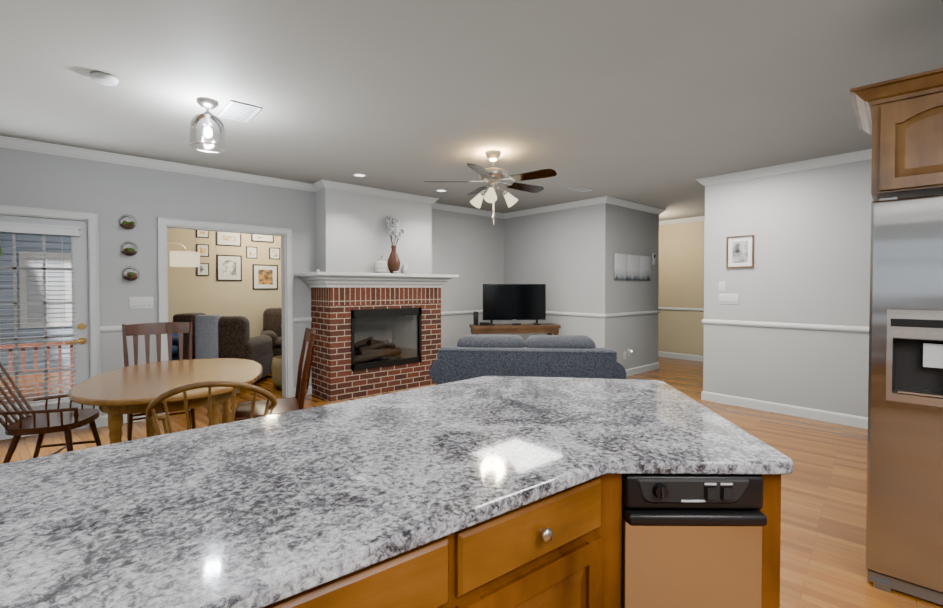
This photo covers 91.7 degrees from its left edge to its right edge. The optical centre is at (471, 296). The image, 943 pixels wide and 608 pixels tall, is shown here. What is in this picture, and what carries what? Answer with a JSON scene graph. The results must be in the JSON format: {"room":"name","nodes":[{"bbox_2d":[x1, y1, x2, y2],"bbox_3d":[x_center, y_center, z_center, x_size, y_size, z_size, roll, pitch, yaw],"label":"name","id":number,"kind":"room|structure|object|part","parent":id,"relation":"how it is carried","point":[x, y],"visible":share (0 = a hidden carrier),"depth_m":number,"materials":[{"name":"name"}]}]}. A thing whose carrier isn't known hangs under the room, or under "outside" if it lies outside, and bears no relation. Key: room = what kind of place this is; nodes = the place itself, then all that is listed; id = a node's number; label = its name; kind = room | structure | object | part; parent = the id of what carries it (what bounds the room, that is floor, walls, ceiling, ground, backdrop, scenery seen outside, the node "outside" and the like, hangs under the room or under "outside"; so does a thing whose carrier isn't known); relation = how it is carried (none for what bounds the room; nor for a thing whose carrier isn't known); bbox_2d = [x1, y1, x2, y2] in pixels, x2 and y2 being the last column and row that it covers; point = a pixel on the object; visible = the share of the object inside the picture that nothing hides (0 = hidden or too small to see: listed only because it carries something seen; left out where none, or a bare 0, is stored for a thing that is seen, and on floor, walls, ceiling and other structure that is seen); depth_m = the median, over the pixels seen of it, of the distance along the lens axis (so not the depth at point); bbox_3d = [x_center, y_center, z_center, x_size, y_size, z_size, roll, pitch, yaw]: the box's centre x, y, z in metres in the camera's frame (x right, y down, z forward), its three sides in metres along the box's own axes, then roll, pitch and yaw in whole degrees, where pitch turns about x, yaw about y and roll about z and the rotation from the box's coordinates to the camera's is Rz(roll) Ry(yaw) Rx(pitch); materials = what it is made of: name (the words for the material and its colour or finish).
{"room":"dining room and living room","nodes":[
{"label":"dining room and living room","id":0,"kind":"room"},
{"bbox_2d":[167,228,281,337],"bbox_3d":[-3.541,-0.131,8.450,5.050,2.740,0.120,-1,1,-41],"label":"wall","id":1,"kind":"structure","parent":0,"point":[189,291],"depth_m":7.72,"materials":[{"name":"beige paint"}]},
{"bbox_2d":[196,230,279,289],"bbox_3d":[-4.005,-0.622,7.937,1.333,1.009,0.022,-1,1,-41],"label":"gallery","id":2,"kind":"object","parent":1,"relation":"attached to","point":[229,268],"visible":0.85,"depth_m":7.90,"materials":[{"name":"black"}]},
{"bbox_2d":[0,147,503,415],"bbox_3d":[-2.004,-0.090,6.166,7.070,2.740,0.120,-1,1,-41],"label":"wall","id":3,"kind":"structure","parent":0,"point":[468,249],"depth_m":4.92,"materials":[{"name":"paint"}]},
{"bbox_2d":[0,205,100,439],"bbox_3d":[-4.111,0.246,4.275,0.990,2.135,0.175,-1,1,-41],"label":"door","id":4,"kind":"structure","parent":3,"relation":"attached to","point":[80,228],"depth_m":4.40,"materials":[{"name":"white"}]},
{"bbox_2d":[100,325,121,331],"bbox_3d":[-3.528,0.327,4.733,0.490,0.062,0.022,-1,1,-41],"label":"trim","id":5,"kind":"structure","parent":3,"relation":"attached to","point":[117,328],"depth_m":4.63,"materials":[{"name":"white wood"}]},
{"bbox_2d":[118,214,136,229],"bbox_3d":[-3.505,-0.758,4.666,0.156,0.156,0.156,-1,1,-41],"label":"globe","id":6,"kind":"object","parent":3,"relation":"attached to","point":[126,225],"visible":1,"depth_m":4.66,"materials":[{"name":"clear glass"}]},
{"bbox_2d":[120,241,137,255],"bbox_3d":[-3.498,-0.489,4.677,0.156,0.156,0.156,-1,1,-41],"label":"globe","id":7,"kind":"object","parent":3,"relation":"attached to","point":[129,251],"visible":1,"depth_m":4.68,"materials":[{"name":"clear glass"}]},
{"bbox_2d":[121,266,139,280],"bbox_3d":[-3.492,-0.234,4.686,0.156,0.156,0.156,-1,1,-41],"label":"globe","id":8,"kind":"object","parent":3,"relation":"attached to","point":[131,276],"visible":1,"depth_m":4.68,"materials":[{"name":"clear glass"}]},
{"bbox_2d":[101,413,159,426],"bbox_3d":[-3.529,1.250,4.752,0.490,0.110,0.016,-1,1,-41],"label":"baseboard","id":9,"kind":"structure","parent":3,"relation":"attached to","point":[104,419],"depth_m":4.62,"materials":[{"name":"white"}]},
{"bbox_2d":[129,297,152,308],"bbox_3d":[-3.460,0.069,4.794,0.197,0.119,0.011,-1,1,-41],"label":"light switch","id":10,"kind":"object","parent":3,"relation":"attached to","point":[140,302],"visible":1,"depth_m":4.79,"materials":[{"name":"white plastic"}]},
{"bbox_2d":[0,136,319,191],"bbox_3d":[-3.261,-1.395,4.899,3.300,0.085,0.080,-1,1,-41],"label":"crown molding","id":11,"kind":"structure","parent":3,"relation":"attached to","point":[109,157],"depth_m":4.76,"materials":[{"name":"white wood"}]},
{"bbox_2d":[157,217,293,413],"bbox_3d":[-2.853,0.221,5.411,1.420,2.145,0.160,-1,1,-41],"label":"trim","id":12,"kind":"structure","parent":3,"relation":"attached to","point":[285,234],"depth_m":5.59,"materials":[{"name":"white wood"}]},
{"bbox_2d":[441,310,482,314],"bbox_3d":[-0.128,0.273,7.735,1.850,0.062,0.022,-1,1,-41],"label":"trim","id":13,"kind":"structure","parent":3,"relation":"attached to","point":[470,311],"depth_m":7.67,"materials":[{"name":"white wood"}]},
{"bbox_2d":[432,204,503,218],"bbox_3d":[-0.109,-1.444,7.682,1.790,0.085,0.080,-1,1,-41],"label":"crown molding","id":14,"kind":"structure","parent":3,"relation":"attached to","point":[445,207],"depth_m":7.75,"materials":[{"name":"white"}]},
{"bbox_2d":[295,188,458,401],"bbox_3d":[-1.224,-0.092,6.288,2.120,2.740,0.730,-1,1,-41],"label":"fireplace","id":15,"kind":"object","parent":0,"point":[378,333],"depth_m":6.10,"materials":[{"name":"brick"}]},
{"bbox_2d":[316,179,439,207],"bbox_3d":[-1.200,-1.420,6.312,1.820,0.085,0.090,-1,1,-41],"label":"crown molding","id":16,"kind":"structure","parent":15,"relation":"attached to","point":[322,183],"depth_m":6.21,"materials":[{"name":"white wood"}]},
{"bbox_2d":[374,256,386,272],"bbox_3d":[-1.219,-0.425,6.147,0.180,0.238,0.180,-1,1,-41],"label":"candle","id":17,"kind":"object","parent":15,"relation":"on","point":[380,266],"visible":0.92,"depth_m":6.08,"materials":[{"name":"white wax"}]},
{"bbox_2d":[386,216,404,272],"bbox_3d":[-1.043,-0.717,6.328,0.280,0.815,0.206,-1,1,-41],"label":"vase","id":18,"kind":"object","parent":15,"relation":"on","point":[393,262],"visible":1,"depth_m":6.27,"materials":[{"name":"brown ceramic"}]},
{"bbox_2d":[401,265,407,273],"bbox_3d":[-0.933,-0.377,6.413,0.100,0.132,0.100,-1,1,-41],"label":"jar","id":19,"kind":"object","parent":15,"relation":"on","point":[404,269],"visible":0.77,"depth_m":6.38,"materials":[{"name":"white ceramic"}]},
{"bbox_2d":[0,357,942,607],"bbox_3d":[-0.125,1.338,4.342,15.000,0.050,15.000,-1,1,-41],"label":"floor","id":20,"kind":"structure","parent":0,"point":[823,524],"depth_m":3.38,"materials":[{"name":"brown wood"}]},
{"bbox_2d":[0,362,101,463],"bbox_3d":[-3.160,0.784,3.255,0.801,1.103,0.600,0,1,-19],"label":"dining chair","id":21,"kind":"object","parent":20,"relation":"on","point":[41,423],"visible":0.81,"depth_m":3.22,"materials":[{"name":"brown wood"}]},
{"bbox_2d":[122,322,195,440],"bbox_3d":[-2.881,0.786,4.243,0.565,1.058,0.575,-1,1,-37],"label":"dining chair","id":22,"kind":"object","parent":20,"relation":"on","point":[158,329],"visible":0.42,"depth_m":4.39,"materials":[{"name":"brown wood"}]},
{"bbox_2d":[68,358,262,443],"bbox_3d":[-2.173,0.953,3.407,1.234,0.752,1.594,-1,1,-41],"label":"dining table","id":23,"kind":"object","parent":20,"relation":"on","point":[115,395],"visible":0.65,"depth_m":3.07,"materials":[{"name":"brown wood"}]},
{"bbox_2d":[172,333,178,360],"bbox_3d":[-4.585,0.879,6.813,0.680,0.700,0.660,1,1,32],"label":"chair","id":24,"kind":"object","parent":20,"relation":"on","point":[175,342],"visible":0.04,"depth_m":6.77,"materials":[{"name":"fabric"}]},
{"bbox_2d":[167,241,199,266],"bbox_3d":[-4.378,0.239,6.528,0.378,2.070,1.060,0,1,16],"label":"lamp","id":25,"kind":"object","parent":20,"relation":"on","point":[184,258],"visible":0.42,"depth_m":6.69,"materials":[{"name":"white fabric"}]},
{"bbox_2d":[146,381,276,435],"bbox_3d":[-1.431,0.888,2.570,0.633,0.920,0.605,-1,1,-41],"label":"dining chair","id":26,"kind":"object","parent":20,"relation":"on","point":[152,415],"visible":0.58,"depth_m":2.37,"materials":[{"name":"brown wood"}]},
{"bbox_2d":[173,313,272,378],"bbox_3d":[-3.600,0.730,6.726,1.000,1.000,1.055,0,1,-3],"label":"recliner","id":27,"kind":"object","parent":20,"relation":"on","point":[216,336],"visible":0.67,"depth_m":6.25,"materials":[{"name":"brown fabric"}]},
{"bbox_2d":[260,308,281,356],"bbox_3d":[-3.164,0.708,7.958,0.900,1.000,0.860,-1,1,-27],"label":"armchair","id":28,"kind":"object","parent":20,"relation":"on","point":[272,323],"visible":0.25,"depth_m":7.93,"materials":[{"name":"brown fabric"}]},
{"bbox_2d":[234,328,315,421],"bbox_3d":[-1.516,0.798,3.574,0.575,1.058,0.525,0,1,-24],"label":"dining chair","id":29,"kind":"object","parent":20,"relation":"on","point":[243,409],"visible":0.58,"depth_m":3.50,"materials":[{"name":"brown wood"}]},
{"bbox_2d":[271,356,281,388],"bbox_3d":[-2.613,1.065,6.476,0.400,0.420,0.400,-1,1,-41],"label":"basket","id":30,"kind":"object","parent":20,"relation":"on","point":[276,367],"visible":0.35,"depth_m":6.30,"materials":[{"name":"wicker"}]},
{"bbox_2d":[469,323,560,334],"bbox_3d":[0.667,0.853,7.154,1.360,0.820,0.420,0,1,-7],"label":"tv stand","id":31,"kind":"object","parent":20,"relation":"on","point":[549,328],"visible":0.52,"depth_m":6.97,"materials":[{"name":"brown wood"}]},
{"bbox_2d":[473,311,520,324],"bbox_3d":[0.395,0.339,7.039,0.734,0.208,0.123,0,1,1],"label":"speaker","id":32,"kind":"object","parent":31,"relation":"on","point":[475,317],"visible":1,"depth_m":7.00},
{"bbox_2d":[483,284,545,324],"bbox_3d":[0.667,0.123,7.141,0.994,0.635,0.220,0,1,-7],"label":"tv","id":33,"kind":"object","parent":31,"relation":"on","point":[514,301],"visible":0.96,"depth_m":7.11,"materials":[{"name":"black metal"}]},
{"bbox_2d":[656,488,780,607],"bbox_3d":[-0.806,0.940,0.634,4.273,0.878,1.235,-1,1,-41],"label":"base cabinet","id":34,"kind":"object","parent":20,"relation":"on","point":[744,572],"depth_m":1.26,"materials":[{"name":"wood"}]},
{"bbox_2d":[0,376,792,607],"bbox_3d":[-0.734,0.478,0.802,4.620,0.037,1.456,-1,1,-41],"label":"countertop","id":35,"kind":"structure","parent":34,"relation":"on","point":[484,491],"depth_m":1.16,"materials":[{"name":"grey stone"}]},
{"bbox_2d":[866,195,942,604],"bbox_3d":[2.405,0.452,2.064,0.908,1.802,0.778,1,1,43],"label":"refrigerator","id":36,"kind":"object","parent":20,"relation":"on","point":[904,530],"visible":1,"depth_m":2.05,"materials":[{"name":"grey metal"}]},
{"bbox_3d":[2.040,0.172,1.963,0.126,0.875,0.383,-1,1,-41],"label":"panel","id":37,"kind":"part","parent":36,"relation":"part of","materials":[{"name":"silver metal"}]},
{"bbox_3d":[0.681,0.267,-1.522,8.228,2.300,4.728,-1,1,-41],"label":"cabinet","id":38,"kind":"object","parent":20,"relation":"on","visible":0},
{"bbox_2d":[850,68,942,200],"bbox_3d":[2.392,-0.724,2.042,1.050,0.490,0.697,1,1,43],"label":"upper cabinet","id":39,"kind":"object","parent":38,"relation":"attached to","point":[900,120],"visible":1,"depth_m":2.06,"materials":[{"name":"brown wood"}]},
{"bbox_3d":[0.561,1.301,4.673,3.049,0.010,3.087,-1,1,-41],"label":"rug","id":40,"kind":"object","parent":20,"relation":"on","visible":0},
{"bbox_2d":[429,334,625,384],"bbox_3d":[0.564,0.842,4.863,1.878,0.896,0.968,0,1,5],"label":"sofa","id":41,"kind":"object","parent":40,"relation":"on","point":[469,356],"visible":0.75,"depth_m":4.41,"materials":[{"name":"grey fabric"}]},
{"bbox_2d":[0,0,942,220],"bbox_3d":[-0.125,-1.452,4.293,15.000,0.050,15.000,-1,1,-41],"label":"ceiling","id":42,"kind":"structure","parent":0,"point":[664,104],"depth_m":3.02,"materials":[{"name":"paint"}]},
{"bbox_2d":[90,71,118,85],"bbox_3d":[-2.339,-1.382,2.919,0.144,0.040,0.144,-1,1,-41],"label":"smoke detector","id":43,"kind":"object","parent":42,"relation":"attached to","point":[103,78],"visible":1,"depth_m":2.89,"materials":[{"name":"white plastic"}]},
{"bbox_2d":[189,97,225,152],"bbox_3d":[-1.903,-1.240,3.305,0.232,0.338,0.232,-1,1,-41],"label":"light","id":44,"kind":"object","parent":42,"relation":"hanging from","point":[207,103],"visible":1,"depth_m":3.30,"materials":[{"name":"glass"}]},
{"bbox_2d":[218,100,261,122],"bbox_3d":[-1.772,-1.406,3.492,0.210,0.012,0.380,-1,1,-41],"label":"ceiling vent","id":45,"kind":"object","parent":42,"relation":"in","point":[238,111],"visible":0.98,"depth_m":3.47,"materials":[{"name":"white metal"}]},
{"bbox_2d":[352,173,366,176],"bbox_3d":[-1.334,-1.444,5.464,0.175,0.006,0.175,1,1,43],"label":"recessed light","id":46,"kind":"object","parent":42,"relation":"in","point":[365,175],"depth_m":5.46,"materials":[{"name":"white"}]},
{"bbox_2d":[435,189,447,191],"bbox_3d":[-0.414,-1.459,6.325,0.175,0.006,0.175,1,1,43],"label":"recessed light","id":47,"kind":"object","parent":42,"relation":"in","point":[438,190],"depth_m":6.31,"materials":[{"name":"white"}]},
{"bbox_2d":[424,150,556,224],"bbox_3d":[0.256,-1.074,4.574,1.275,0.716,1.304,-1,1,-41],"label":"ceiling fan","id":48,"kind":"object","parent":42,"relation":"hanging from","point":[492,176],"visible":1,"depth_m":4.49,"materials":[{"name":"silver metal"}]},
{"bbox_2d":[568,186,592,191],"bbox_3d":[1.482,-1.454,6.205,0.360,0.012,0.160,-1,1,-41],"label":"ceiling vent","id":49,"kind":"object","parent":42,"relation":"in","point":[580,188],"visible":1,"depth_m":6.18,"materials":[{"name":"white metal"}]},
{"bbox_2d":[504,203,609,347],"bbox_3d":[1.335,-0.116,7.634,0.120,2.740,2.100,-1,1,-41],"label":"wall","id":50,"kind":"structure","parent":0,"point":[563,255],"depth_m":7.32,"materials":[{"name":"paint"}]},
{"bbox_2d":[504,196,611,218],"bbox_3d":[1.287,-1.441,7.514,0.080,0.085,2.180,-1,1,-41],"label":"crown molding","id":51,"kind":"structure","parent":50,"relation":"attached to","point":[604,199],"depth_m":7.33,"materials":[{"name":"white wood"}]},
{"bbox_2d":[546,311,606,317],"bbox_3d":[1.289,0.276,7.586,0.022,0.062,2.122,-1,1,-41],"label":"trim","id":52,"kind":"structure","parent":50,"relation":"attached to","point":[597,315],"depth_m":7.17,"materials":[{"name":"white wood"}]},
{"bbox_2d":[609,204,658,368],"bbox_3d":[2.624,-0.113,7.429,1.540,2.740,0.154,-1,1,-41],"label":"wall","id":53,"kind":"structure","parent":0,"point":[634,232],"depth_m":7.35,"materials":[{"name":"paint"}]},
{"bbox_3d":[2.305,-0.455,7.060,0.349,0.402,0.033,-1,1,-41],"label":"canvas art","id":54,"kind":"part","parent":53,"relation":"part of"},
{"bbox_2d":[627,349,632,356],"bbox_3d":[2.518,0.896,7.250,0.074,0.125,0.066,-1,1,-41],"label":"outlet","id":55,"kind":"object","parent":53,"relation":"attached to","point":[629,351],"visible":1,"depth_m":7.25,"materials":[{"name":"white plastic"}]},
{"bbox_2d":[607,310,659,317],"bbox_3d":[2.619,0.280,7.359,1.650,0.062,0.022,-1,1,-41],"label":"trim","id":56,"kind":"structure","parent":53,"relation":"attached to","point":[609,315],"depth_m":7.30,"materials":[{"name":"white"}]},
{"bbox_3d":[2.585,-0.459,7.308,0.354,0.402,0.033,-1,1,-41],"label":"canvas art","id":57,"kind":"part","parent":53,"relation":"part of"},
{"bbox_2d":[612,197,663,214],"bbox_3d":[2.638,-1.438,7.306,1.650,0.085,0.080,-1,1,-41],"label":"crown molding","id":58,"kind":"structure","parent":53,"relation":"attached to","point":[615,201],"depth_m":7.29,"materials":[{"name":"white wood"}]},
{"bbox_2d":[625,362,658,375],"bbox_3d":[2.617,1.204,7.377,1.650,0.110,0.016,-1,1,-41],"label":"baseboard","id":59,"kind":"structure","parent":53,"relation":"attached to","point":[636,370],"depth_m":7.54,"materials":[{"name":"white wood"}]},
{"bbox_3d":[2.860,-0.464,7.550,0.327,0.402,0.033,-1,1,-41],"label":"canvas art","id":60,"kind":"part","parent":53,"relation":"part of"},
{"bbox_2d":[652,253,655,264],"bbox_3d":[3.096,-0.638,7.761,0.080,0.200,0.026,-1,1,-41],"label":"thermostat","id":61,"kind":"object","parent":53,"relation":"attached to","point":[653,258],"visible":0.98,"depth_m":7.75,"materials":[{"name":"white plastic"}]},
{"bbox_2d":[658,221,704,355],"bbox_3d":[3.811,-0.147,9.393,0.120,2.740,5.400,-1,1,-41],"label":"wall","id":62,"kind":"structure","parent":0,"point":[681,265],"depth_m":8.96,"materials":[{"name":"beige paint"}]},
{"bbox_2d":[658,351,702,361],"bbox_3d":[3.618,1.165,9.532,0.016,0.110,4.770,-1,1,-41],"label":"baseboard","id":63,"kind":"structure","parent":62,"relation":"attached to","point":[660,354],"depth_m":8.98,"materials":[{"name":"white wood"}]},
{"bbox_2d":[658,307,703,311],"bbox_3d":[3.615,0.241,9.514,0.022,0.062,4.770,-1,1,-41],"label":"trim","id":64,"kind":"structure","parent":62,"relation":"attached to","point":[659,308],"depth_m":8.95,"materials":[{"name":"white wood"}]},
{"bbox_2d":[659,216,704,225],"bbox_3d":[3.594,-1.476,9.464,0.080,0.085,4.770,-1,1,-41],"label":"crown molding","id":65,"kind":"structure","parent":62,"relation":"attached to","point":[702,218],"depth_m":8.88,"materials":[{"name":"white wood"}]},
{"bbox_2d":[703,159,872,417],"bbox_3d":[3.782,-0.065,4.759,0.120,2.740,2.570,-1,1,-41],"label":"wall","id":66,"kind":"structure","parent":0,"point":[809,230],"depth_m":4.98,"materials":[{"name":"paint"}]},
{"bbox_2d":[696,178,703,184],"bbox_3d":[3.950,-1.426,6.651,3.070,0.085,0.080,-1,1,-41],"label":"crown molding","id":67,"kind":"structure","parent":66,"relation":"attached to","point":[701,180],"depth_m":5.64,"materials":[{"name":"white wood"}]},
{"bbox_2d":[719,281,724,291],"bbox_3d":[3.020,-0.118,5.519,0.012,0.125,0.074,-1,1,-41],"label":"light switch","id":68,"kind":"object","parent":66,"relation":"attached to","point":[721,286],"visible":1,"depth_m":5.52,"materials":[{"name":"white plastic"}]},
{"bbox_2d":[719,294,738,303],"bbox_3d":[3.072,0.031,5.463,0.011,0.111,0.209,-1,1,-41],"label":"light switch","id":69,"kind":"object","parent":66,"relation":"attached to","point":[728,298],"visible":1,"depth_m":5.46,"materials":[{"name":"white plastic"}]},
{"bbox_2d":[726,235,753,267],"bbox_3d":[3.145,-0.521,5.362,0.022,0.375,0.290,-1,1,-41],"label":"framed picture","id":70,"kind":"object","parent":66,"relation":"attached to","point":[739,251],"visible":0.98,"depth_m":5.36,"materials":[{"name":"brown wood"}]},
{"bbox_2d":[703,391,867,428],"bbox_3d":[3.698,1.250,4.774,0.016,0.110,2.430,-1,1,-41],"label":"baseboard","id":71,"kind":"structure","parent":66,"relation":"attached to","point":[830,417],"depth_m":5.00,"materials":[{"name":"white paint"}]},
{"bbox_2d":[704,319,868,332],"bbox_3d":[3.695,0.326,4.756,0.022,0.062,2.430,-1,1,-41],"label":"trim","id":72,"kind":"structure","parent":66,"relation":"attached to","point":[841,328],"depth_m":4.98,"materials":[{"name":"white wood"}]},
{"bbox_2d":[704,149,871,185],"bbox_3d":[3.667,-1.392,4.714,0.080,0.085,2.450,-1,1,-41],"label":"crown molding","id":73,"kind":"structure","parent":66,"relation":"attached to","point":[861,155],"depth_m":4.93,"materials":[{"name":"white wood"}]},
{"label":"outside","id":74,"kind":"structure","parent":0,"visible":0},
{"bbox_2d":[0,232,73,394],"bbox_3d":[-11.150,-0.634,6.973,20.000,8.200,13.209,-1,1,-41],"label":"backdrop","id":75,"kind":"structure","parent":74,"point":[20,262],"depth_m":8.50,"materials":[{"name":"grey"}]}
]}

